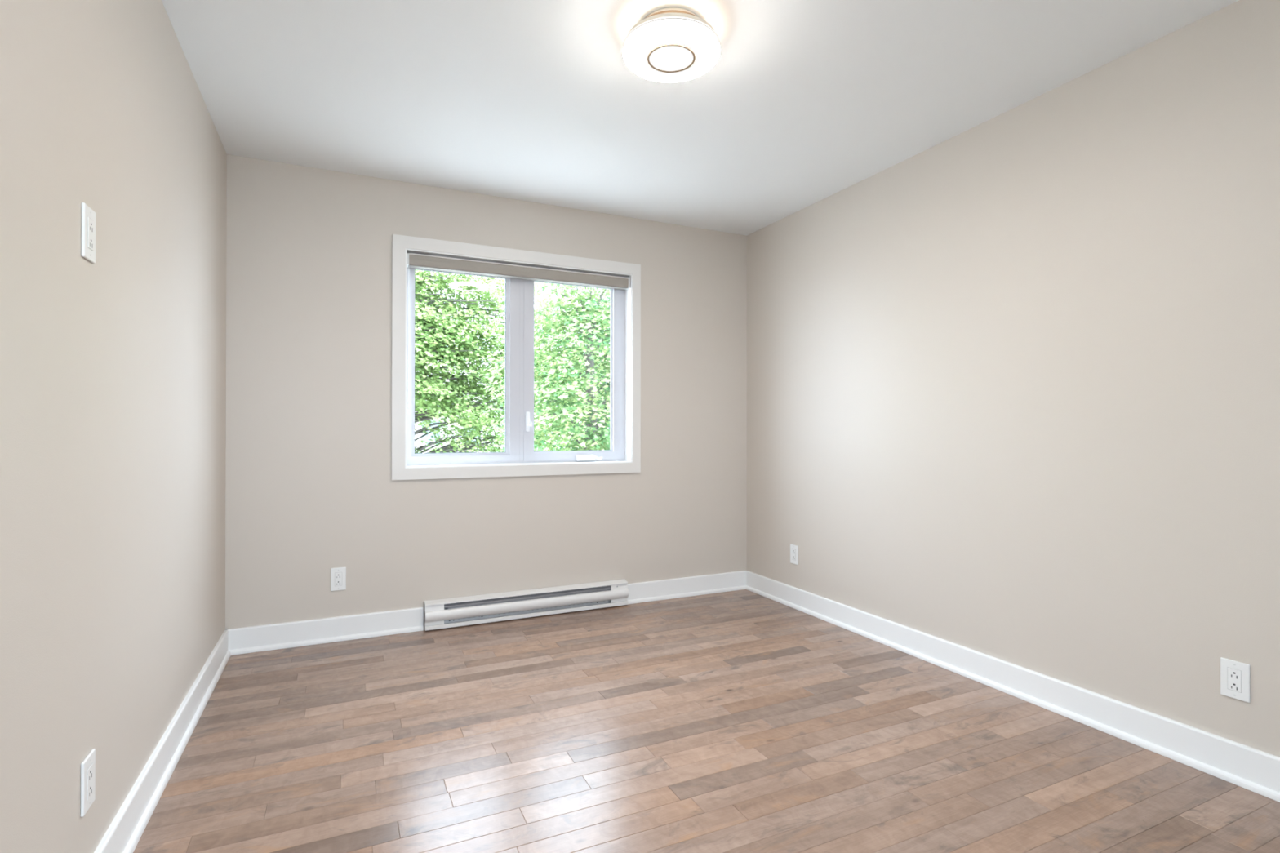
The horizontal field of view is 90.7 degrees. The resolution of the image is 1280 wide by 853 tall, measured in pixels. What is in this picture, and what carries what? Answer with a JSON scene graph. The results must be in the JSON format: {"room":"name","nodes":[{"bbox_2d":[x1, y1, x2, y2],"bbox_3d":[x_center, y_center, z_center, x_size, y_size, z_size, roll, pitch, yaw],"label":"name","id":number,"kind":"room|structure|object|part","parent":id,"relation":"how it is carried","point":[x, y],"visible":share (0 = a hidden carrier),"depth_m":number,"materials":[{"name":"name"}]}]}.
{"room":"empty bedroom","nodes":[
{"label":"empty bedroom","id":0,"kind":"room"},
{"bbox_2d":[0,0,226,852],"bbox_3d":[-1.151,-0.117,0.974,0.220,2.840,4.550,0,0,-25],"label":"wall","id":1,"kind":"structure","parent":0,"point":[113,369],"depth_m":1.50,"materials":[{"name":"beige paint"}]},
{"bbox_2d":[80,748,95,817],"bbox_3d":[-1.233,0.795,1.413,0.008,0.118,0.072,0,0,-25],"label":"wall outlet","id":2,"kind":"object","parent":1,"relation":"attached to","point":[88,765],"visible":1,"depth_m":1.40,"materials":[{"name":"white plastic"}]},
{"bbox_2d":[87,763,93,800],"bbox_3d":[-1.230,0.795,1.414,0.002,0.067,0.033,0,0,-25],"label":"receptacle","id":3,"kind":"object","parent":2,"relation":"attached to","point":[90,766],"depth_m":1.41,"materials":[{"name":"white plastic"}]},
{"bbox_2d":[80,202,96,263],"bbox_3d":[-1.228,-0.430,1.409,0.008,0.118,0.072,0,0,-25],"label":"wall outlet","id":4,"kind":"object","parent":1,"relation":"attached to","point":[88,215],"visible":1,"depth_m":1.40,"materials":[{"name":"white plastic"}]},
{"bbox_2d":[88,217,93,250],"bbox_3d":[-1.225,-0.430,1.410,0.002,0.067,0.033,0,0,-25],"label":"receptacle","id":5,"kind":"object","parent":4,"relation":"attached to","point":[91,220],"depth_m":1.41,"materials":[{"name":"white plastic"}]},
{"bbox_2d":[93,629,231,852],"bbox_3d":[-1.039,1.042,1.023,0.028,0.122,4.550,0,0,-25],"label":"baseboard","id":6,"kind":"structure","parent":1,"relation":"attached to","point":[126,828],"depth_m":1.95,"materials":[{"name":"white paint"}]},
{"bbox_2d":[225,154,746,629],"bbox_3d":[-0.666,-0.106,3.784,3.486,2.840,0.125,0,0,-25],"label":"wall","id":7,"kind":"structure","parent":0,"point":[311,491],"depth_m":3.42,"materials":[{"name":"beige paint"}]},
{"bbox_2d":[330,567,346,591],"bbox_3d":[-1.567,0.793,3.284,0.072,0.118,0.008,0,0,-25],"label":"wall outlet","id":8,"kind":"object","parent":7,"relation":"attached to","point":[338,575],"visible":1,"depth_m":3.28,"materials":[{"name":"white plastic"}]},
{"bbox_2d":[334,572,342,586],"bbox_3d":[-1.566,0.793,3.282,0.033,0.067,0.002,0,0,-25],"label":"receptacle","id":9,"kind":"object","parent":8,"relation":"attached to","point":[338,575],"depth_m":3.28,"materials":[{"name":"white plastic"}]},
{"bbox_2d":[226,570,746,655],"bbox_3d":[-0.635,1.052,3.711,3.046,0.122,0.028,0,0,-25],"label":"baseboard","id":10,"kind":"structure","parent":7,"relation":"attached to","point":[251,639],"depth_m":3.34,"materials":[{"name":"white paint"}]},
{"bbox_2d":[391,234,640,479],"bbox_3d":[-0.692,-0.370,3.762,1.472,1.320,0.140,0,0,-25],"label":"window","id":11,"kind":"structure","parent":7,"relation":"in","point":[519,458],"depth_m":3.78,"materials":[{"name":"white paint"}]},
{"bbox_3d":[-1.028,-0.369,3.664,0.664,1.208,0.030,0,0,-25],"label":"fixed frame","id":12,"kind":"part","parent":11,"relation":"part of","materials":[{"name":"grey plastic"}]},
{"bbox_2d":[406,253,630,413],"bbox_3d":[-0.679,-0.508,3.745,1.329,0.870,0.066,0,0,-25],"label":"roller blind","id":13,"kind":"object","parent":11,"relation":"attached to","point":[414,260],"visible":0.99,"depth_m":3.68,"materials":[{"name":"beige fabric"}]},
{"bbox_3d":[-1.266,-0.499,3.463,0.004,0.771,0.016,0,0,-25],"label":"bead chain","id":14,"kind":"part","parent":13,"relation":"part of","materials":[{"name":"white plastic"}]},
{"bbox_3d":[-0.678,-0.940,3.746,1.308,0.006,0.063,0,0,-25],"label":"rail","id":15,"kind":"part","parent":13,"relation":"part of","materials":[{"name":"white metal"}]},
{"bbox_3d":[-0.407,-0.367,3.952,0.704,1.208,0.036,0,0,-25],"label":"casement sash","id":16,"kind":"part","parent":11,"relation":"part of","materials":[{"name":"grey plastic"}]},
{"bbox_3d":[-0.274,0.192,3.948,0.082,0.034,0.024,0,0,-15],"label":"crank handle","id":17,"kind":"part","parent":11,"relation":"part of","materials":[{"name":"white plastic"}]},
{"bbox_2d":[161,0,1238,235],"bbox_3d":[0.329,-1.433,1.673,3.046,0.200,4.550,0,0,-25],"label":"ceiling","id":18,"kind":"structure","parent":0,"point":[802,103],"depth_m":2.47,"materials":[{"name":"white paint"}]},
{"bbox_2d":[622,7,719,82],"bbox_3d":[0.104,-1.278,2.108,0.325,0.106,0.325,0,0,-25],"label":"ceiling lamp","id":19,"kind":"object","parent":18,"relation":"attached to","point":[670,44],"visible":1,"depth_m":2.04,"materials":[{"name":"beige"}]},
{"bbox_2d":[644,42,697,73],"bbox_3d":[0.104,-1.227,2.108,0.179,0.001,0.179,0,0,-25],"label":"diffuser","id":20,"kind":"object","parent":19,"relation":"attached to","point":[659,57],"depth_m":2.10,"materials":[{"name":"white"}]},
{"bbox_2d":[133,589,1279,852],"bbox_3d":[0.327,1.117,1.664,3.046,0.020,4.550,0,0,-25],"label":"floor","id":21,"kind":"structure","parent":0,"point":[744,721],"depth_m":2.15,"materials":[{"name":"brown wood"}]},
{"bbox_2d":[423,578,628,631],"bbox_3d":[-0.627,1.034,3.692,1.206,0.152,0.066,0,0,-25],"label":"baseboard heater","id":22,"kind":"object","parent":21,"relation":"on","point":[438,614],"visible":1,"depth_m":3.65,"materials":[{"name":"metal"}]},
{"bbox_3d":[-0.639,1.034,3.721,1.200,0.146,0.003,0,0,-25],"label":"plate","id":23,"kind":"part","parent":22,"relation":"part of","materials":[{"name":"metal"}]},
{"bbox_3d":[-0.617,1.036,3.673,1.201,0.059,0.023,0,0,-25],"label":"panel","id":24,"kind":"part","parent":22,"relation":"part of","materials":[{"name":"white metal"}]},
{"bbox_2d":[746,0,1279,757],"bbox_3d":[1.806,-0.110,2.363,0.220,2.840,4.550,0,0,-25],"label":"wall","id":25,"kind":"structure","parent":0,"point":[1013,383],"depth_m":2.46,"materials":[{"name":"beige paint"}]},
{"bbox_2d":[790,543,798,564],"bbox_3d":[0.953,0.790,3.906,0.008,0.118,0.072,0,0,-25],"label":"wall outlet","id":26,"kind":"object","parent":25,"relation":"attached to","point":[793,548],"visible":1,"depth_m":3.90,"materials":[{"name":"white plastic"}]},
{"bbox_2d":[791,548,795,560],"bbox_3d":[0.950,0.790,3.905,0.002,0.067,0.033,0,0,-25],"label":"receptacle","id":27,"kind":"object","parent":26,"relation":"attached to","point":[793,550],"depth_m":3.90,"materials":[{"name":"white plastic"}]},
{"bbox_2d":[745,570,1279,802],"bbox_3d":[1.693,1.049,2.306,0.028,0.122,4.550,0,0,-25],"label":"baseboard","id":28,"kind":"structure","parent":25,"relation":"attached to","point":[1255,771],"depth_m":2.43,"materials":[{"name":"white paint"}]},
{"bbox_2d":[1220,657,1249,702],"bbox_3d":[1.859,0.792,1.976,0.008,0.118,0.072,0,0,-25],"label":"wall outlet","id":29,"kind":"object","parent":25,"relation":"attached to","point":[1234,675],"visible":1,"depth_m":1.97,"materials":[{"name":"white plastic"}]},
{"bbox_2d":[1227,667,1241,693],"bbox_3d":[1.857,0.792,1.974,0.002,0.067,0.033,0,0,-25],"label":"receptacle","id":30,"kind":"object","parent":29,"relation":"attached to","point":[1234,674],"depth_m":1.97,"materials":[{"name":"white plastic"}]},
{"label":"outside","id":31,"kind":"structure","parent":0,"visible":0},
{"bbox_3d":[0.653,4.428,20.892,140.000,0.300,150.000,0,0,-25],"label":"ground","id":32,"kind":"structure","parent":31,"visible":0},
{"bbox_2d":[414,368,498,453],"bbox_3d":[-15.115,0.416,34.491,13.800,7.800,9.200,0,0,-25],"label":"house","id":33,"kind":"structure","parent":32,"relation":"on","point":[425,437],"depth_m":32.18,"materials":[{"name":"white"}]},
{"bbox_2d":[414,269,609,453],"bbox_3d":[-7.555,-0.629,12.435,15.138,9.938,4.520,0,0,-25],"label":"maple tree","id":34,"kind":"object","parent":32,"relation":"on","point":[452,340],"visible":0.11,"depth_m":13.39,"materials":[{"name":"green plant"}]},
{"bbox_2d":[475,281,609,452],"bbox_3d":[-0.864,0.431,10.594,3.303,7.816,3.655,0,0,35],"label":"maple tree","id":35,"kind":"object","parent":32,"relation":"on","point":[588,316],"visible":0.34,"depth_m":9.90,"materials":[{"name":"green plant"}]},
{"bbox_2d":[480,288,609,451],"bbox_3d":[1.581,-0.244,22.489,13.179,9.258,3.823,0,0,-25],"label":"maple tree","id":36,"kind":"object","parent":32,"relation":"on","point":[606,297],"visible":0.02,"depth_m":20.09,"materials":[{"name":"green plant"}]}
]}

